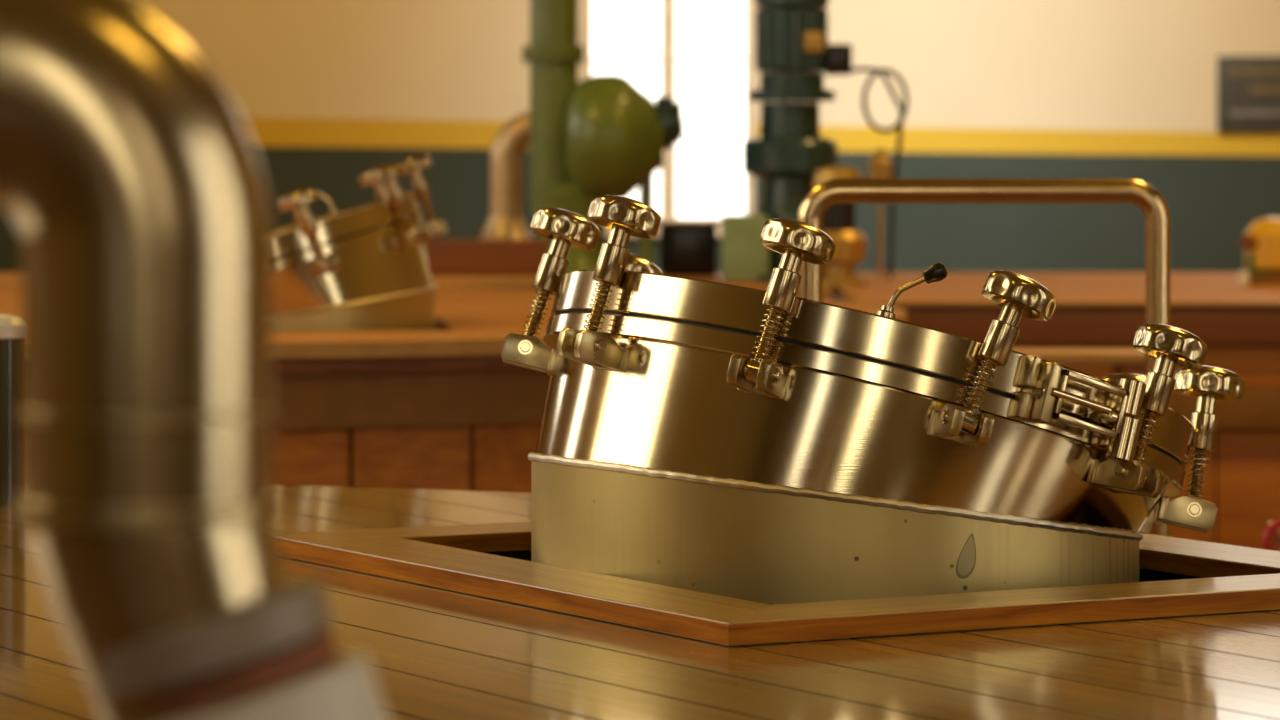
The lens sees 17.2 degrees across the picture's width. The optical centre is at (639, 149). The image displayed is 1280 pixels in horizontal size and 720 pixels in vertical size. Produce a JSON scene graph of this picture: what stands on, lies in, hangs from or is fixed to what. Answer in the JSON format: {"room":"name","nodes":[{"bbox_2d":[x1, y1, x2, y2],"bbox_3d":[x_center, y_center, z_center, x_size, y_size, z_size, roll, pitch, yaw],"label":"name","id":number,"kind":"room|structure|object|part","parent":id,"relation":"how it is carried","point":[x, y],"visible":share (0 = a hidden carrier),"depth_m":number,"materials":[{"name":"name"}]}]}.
{"room":"distillery","nodes":[
{"label":"distillery","id":0,"kind":"room"},
{"bbox_2d":[0,0,1279,300],"bbox_3d":[0.200,-1.329,18.100,10.800,5.300,0.200,0,0,0],"label":"wall","id":1,"kind":"structure","parent":0,"point":[324,93],"depth_m":18.00,"materials":[{"name":"beige paint"}]},
{"bbox_2d":[581,0,755,236],"bbox_3d":[0.121,-0.721,18.040,0.805,2.185,0.140,0,0,0],"label":"window","id":2,"kind":"structure","parent":1,"relation":"in","point":[667,60],"depth_m":18.05,"materials":[{"name":"paint"}]},
{"bbox_3d":[0.121,0.354,18.010,0.805,0.035,0.080,0,0,0],"label":"sill","id":3,"kind":"part","parent":2,"relation":"part of","materials":[{"name":"paint"}]},
{"bbox_2d":[1217,56,1279,130],"bbox_3d":[2.695,-0.240,17.983,0.481,0.319,0.031,0,0,0],"label":"wall sign","id":4,"kind":"object","parent":1,"relation":"attached to","point":[1248,87],"visible":1,"depth_m":17.97,"materials":[{"name":"grey metal"}]},
{"bbox_3d":[0.200,1.371,6.500,11.200,0.100,23.400,0,0,0],"label":"floor","id":5,"kind":"structure","parent":0,"visible":0},
{"bbox_2d":[0,0,389,719],"bbox_3d":[-0.404,0.622,1.600,0.698,1.397,0.134,0,0,0],"label":"pipe","id":6,"kind":"object","parent":5,"relation":"on","point":[132,187],"visible":1,"depth_m":1.56,"materials":[{"name":"metal"}]},
{"bbox_2d":[0,272,831,299],"bbox_3d":[-1.165,0.828,10.955,3.270,0.986,1.290,0,0,0],"label":"walkway","id":7,"kind":"object","parent":5,"relation":"on","point":[8,280],"visible":0.04,"depth_m":10.71,"materials":[{"name":"brown wood"}]},
{"bbox_2d":[480,111,531,238],"bbox_3d":[-0.353,0.115,11.150,0.320,0.441,0.320,0,0,0],"label":"pipe","id":8,"kind":"object","parent":7,"relation":"on","point":[505,220],"visible":0.59,"depth_m":11.11,"materials":[{"name":"gold metal"}]},
{"bbox_2d":[522,0,734,272],"bbox_3d":[-0.050,-0.270,10.860,0.505,1.211,0.323,0,0,28],"label":"pipe","id":9,"kind":"object","parent":7,"relation":"on","point":[595,136],"visible":0.82,"depth_m":10.82,"materials":[{"name":"green metal"}]},
{"bbox_3d":[0.014,0.168,10.900,0.090,0.335,0.100,0,0,0],"label":"support leg","id":10,"kind":"part","parent":9,"relation":"part of","materials":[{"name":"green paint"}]},
{"bbox_2d":[660,222,719,275],"bbox_3d":[0.129,0.264,11.300,0.170,0.143,0.140,0,0,0],"label":"control box","id":11,"kind":"object","parent":7,"relation":"on","point":[686,248],"visible":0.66,"depth_m":11.24,"materials":[{"name":"black plastic"}]},
{"bbox_3d":[0.129,0.196,11.300,0.170,0.008,0.140,0,0,0],"label":"lid","id":12,"kind":"part","parent":11,"relation":"part of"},
{"bbox_2d":[722,0,908,281],"bbox_3d":[0.447,-0.091,10.800,0.476,0.846,0.320,0,0,0],"label":"pipe","id":13,"kind":"object","parent":7,"relation":"on","point":[792,46],"visible":0.92,"depth_m":10.72,"materials":[{"name":"metal"}]},
{"bbox_3d":[0.388,-0.357,10.800,0.189,0.314,0.189,0,0,0],"label":"motor","id":14,"kind":"part","parent":13,"relation":"part of","materials":[{"name":"teal paint"}]},
{"bbox_3d":[0.440,-0.274,10.708,0.048,0.051,0.016,0,0,0],"label":"rating plate","id":15,"kind":"part","parent":13,"relation":"part of","materials":[{"name":"gold metal"}]},
{"bbox_2d":[812,166,867,286],"bbox_3d":[0.459,0.188,10.400,0.203,0.295,0.148,0,0,0],"label":"valve","id":16,"kind":"object","parent":7,"relation":"on","point":[838,222],"visible":0.48,"depth_m":10.36,"materials":[{"name":"gold metal"}]},
{"bbox_2d":[0,288,906,492],"bbox_3d":[-0.950,0.827,8.760,3.000,0.989,3.000,0,0,0],"label":"wooden counter","id":17,"kind":"object","parent":5,"relation":"on","point":[441,408],"visible":0.12,"depth_m":7.42,"materials":[{"name":"brown wood"}]},
{"bbox_2d":[271,155,446,330],"bbox_3d":[-0.731,0.268,8.164,0.736,0.518,0.684,0,0,28],"label":"hatch","id":18,"kind":"object","parent":17,"relation":"on","point":[365,267],"visible":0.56,"depth_m":7.92,"materials":[{"name":"gold metal"}]},
{"bbox_3d":[-0.696,0.098,8.486,0.070,0.029,0.069,-24,-3,-11],"label":"star knob","id":19,"kind":"part","parent":18,"relation":"part of","materials":[{"name":"metal"}]},
{"bbox_3d":[-0.630,0.091,7.842,0.070,0.029,0.069,-20,-2,-42],"label":"star knob","id":20,"kind":"part","parent":18,"relation":"part of","materials":[{"name":"metal"}]},
{"bbox_3d":[-0.625,0.099,8.400,0.040,0.034,0.006,0,0,31],"label":"lever arm","id":21,"kind":"part","parent":18,"relation":"part of","materials":[{"name":"metal"}]},
{"bbox_3d":[-0.739,0.191,8.147,0.639,0.220,0.647,0,0,28],"label":"lid","id":22,"kind":"part","parent":18,"relation":"part of","materials":[{"name":"metal"}]},
{"bbox_3d":[-0.522,0.048,8.376,0.069,0.029,0.070,-19,-1,-41],"label":"star knob","id":23,"kind":"part","parent":18,"relation":"part of","materials":[{"name":"metal"}]},
{"bbox_3d":[-0.475,0.042,7.995,0.069,0.029,0.070,-21,-1,21],"label":"star knob","id":24,"kind":"part","parent":18,"relation":"part of","materials":[{"name":"metal"}]},
{"bbox_3d":[-0.439,0.027,8.192,0.069,0.029,0.070,-18,0,-23],"label":"star knob","id":25,"kind":"part","parent":18,"relation":"part of","materials":[{"name":"metal"}]},
{"bbox_2d":[424,239,550,288],"bbox_3d":[-0.370,0.277,10.290,0.340,0.115,0.240,0,0,0],"label":"wooden box","id":26,"kind":"object","parent":17,"relation":"on","point":[452,263],"visible":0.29,"depth_m":10.19,"materials":[{"name":"brown wood"}]},
{"bbox_2d":[0,485,1279,719],"bbox_3d":[-0.920,0.871,3.620,3.520,0.900,3.520,0,0,0],"label":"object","id":27,"kind":"structure","parent":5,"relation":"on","point":[434,653],"depth_m":3.48,"materials":[{"name":"brown wood"}]},
{"bbox_2d":[0,314,21,505],"bbox_3d":[-0.771,0.309,5.050,0.082,0.225,0.082,0,0,0],"label":"vent pipe","id":28,"kind":"object","parent":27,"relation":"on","point":[10,325],"visible":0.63,"depth_m":5.02,"materials":[{"name":"metal"}]},
{"bbox_2d":[277,521,1279,645],"bbox_3d":[0.193,0.411,4.197,0.805,0.020,0.950,0,0,-29],"label":"frame","id":29,"kind":"object","parent":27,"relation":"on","point":[1233,579],"visible":0.59,"depth_m":3.85,"materials":[{"name":"brown wood"}]},
{"bbox_2d":[501,195,1244,604],"bbox_3d":[0.232,0.302,4.201,0.736,0.518,0.684,0,0,0],"label":"hatch","id":30,"kind":"object","parent":29,"relation":"on","point":[772,446],"visible":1,"depth_m":3.94,"materials":[{"name":"gold metal"}]},
{"bbox_3d":[-0.074,0.076,4.231,0.069,0.029,0.070,20,-9,-5],"label":"star knob","id":31,"kind":"part","parent":30,"relation":"part of","materials":[{"name":"metal"}]},
{"bbox_3d":[-0.014,0.061,4.040,0.070,0.029,0.069,9,-11,39],"label":"star knob","id":32,"kind":"part","parent":30,"relation":"part of","materials":[{"name":"metal"}]},
{"bbox_3d":[-0.009,0.125,4.439,0.069,0.029,0.070,16,-9,21],"label":"star knob","id":33,"kind":"part","parent":30,"relation":"part of","materials":[{"name":"metal"}]},
{"bbox_3d":[0.146,0.082,3.917,0.070,0.029,0.069,15,-9,22],"label":"star knob","id":34,"kind":"part","parent":30,"relation":"part of","materials":[{"name":"metal"}]},
{"bbox_3d":[0.230,0.225,4.220,0.639,0.220,0.647,0,0,0],"label":"lid","id":35,"kind":"part","parent":30,"relation":"part of","materials":[{"name":"metal"}]},
{"bbox_3d":[0.248,0.133,3.943,0.040,0.034,0.006,0,0,3],"label":"lever arm","id":36,"kind":"part","parent":30,"relation":"part of","materials":[{"name":"metal"}]},
{"bbox_3d":[0.351,0.132,3.901,0.070,0.029,0.069,30,-11,-36],"label":"star knob","id":37,"kind":"part","parent":30,"relation":"part of","materials":[{"name":"metal"}]},
{"bbox_3d":[0.507,0.247,4.389,0.070,0.029,0.069,-3,-10,32],"label":"star knob","id":38,"kind":"part","parent":30,"relation":"part of","materials":[{"name":"metal"}]},
{"bbox_3d":[0.504,0.183,3.998,0.069,0.029,0.070,12,-10,32],"label":"star knob","id":39,"kind":"part","parent":30,"relation":"part of","materials":[{"name":"metal"}]},
{"bbox_3d":[0.566,0.230,4.202,0.069,0.029,0.070,13,-10,-30],"label":"star knob","id":40,"kind":"part","parent":30,"relation":"part of","materials":[{"name":"metal"}]},
{"bbox_2d":[797,179,1169,536],"bbox_3d":[0.455,0.680,5.600,0.561,1.284,0.100,0,0,0],"label":"guard rail","id":41,"kind":"object","parent":5,"relation":"on","point":[828,193],"visible":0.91,"depth_m":5.59,"materials":[{"name":"metal"}]},
{"bbox_2d":[832,271,1279,548],"bbox_3d":[2.039,0.811,10.454,3.138,1.021,2.348,0,0,0],"label":"wooden counter","id":42,"kind":"object","parent":5,"relation":"on","point":[1239,325],"depth_m":9.32,"materials":[{"name":"brown wood"}]},
{"bbox_2d":[868,149,891,276],"bbox_3d":[0.635,0.167,11.200,0.064,0.338,0.064,0,0,0],"label":"post","id":43,"kind":"object","parent":42,"relation":"on","point":[879,166],"visible":0.7,"depth_m":11.19,"materials":[{"name":"metal"}]},
{"bbox_3d":[0.635,0.206,11.200,0.016,0.258,0.016,0,0,0],"label":"post","id":44,"kind":"part","parent":43,"relation":"part of","materials":[{"name":"metal"}]},
{"bbox_3d":[2.035,0.337,9.295,3.130,0.010,0.030,0,0,0],"label":"edge trim","id":45,"kind":"part","parent":42,"relation":"part of","materials":[{"name":"brown wood"}]},
{"bbox_3d":[1.496,0.318,10.480,0.025,0.035,0.025,0,0,0],"label":"white bottle cap","id":46,"kind":"part","parent":42,"relation":"part of","materials":[{"name":"white plastic"}]},
{"bbox_2d":[1240,217,1279,284],"bbox_3d":[1.601,0.252,10.600,0.204,0.165,0.180,0,0,0],"label":"valve","id":47,"kind":"object","parent":42,"relation":"on","point":[1261,241],"visible":0.9,"depth_m":10.54,"materials":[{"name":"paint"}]},
{"bbox_2d":[1013,348,1144,374],"bbox_3d":[0.798,0.848,7.900,0.308,0.946,0.220,0,0,0],"label":"wooden bench","id":48,"kind":"object","parent":5,"relation":"on","point":[1123,360],"visible":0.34,"depth_m":7.79,"materials":[{"name":"brown wood"}]},
{"bbox_3d":[0.798,0.386,7.900,0.308,0.022,0.220,0,0,0],"label":"seat","id":49,"kind":"part","parent":48,"relation":"part of","materials":[{"name":"brown wood"}]},
{"bbox_3d":[0.912,0.860,7.900,0.040,0.924,0.180,0,0,0],"label":"leg","id":50,"kind":"part","parent":48,"relation":"part of","materials":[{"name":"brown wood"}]},
{"bbox_2d":[1263,520,1279,550],"bbox_3d":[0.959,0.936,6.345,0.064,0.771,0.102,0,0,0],"label":"handwheel","id":51,"kind":"object","parent":5,"relation":"on","point":[1271,537],"visible":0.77,"depth_m":6.30,"materials":[{"name":"paint"}]}
]}

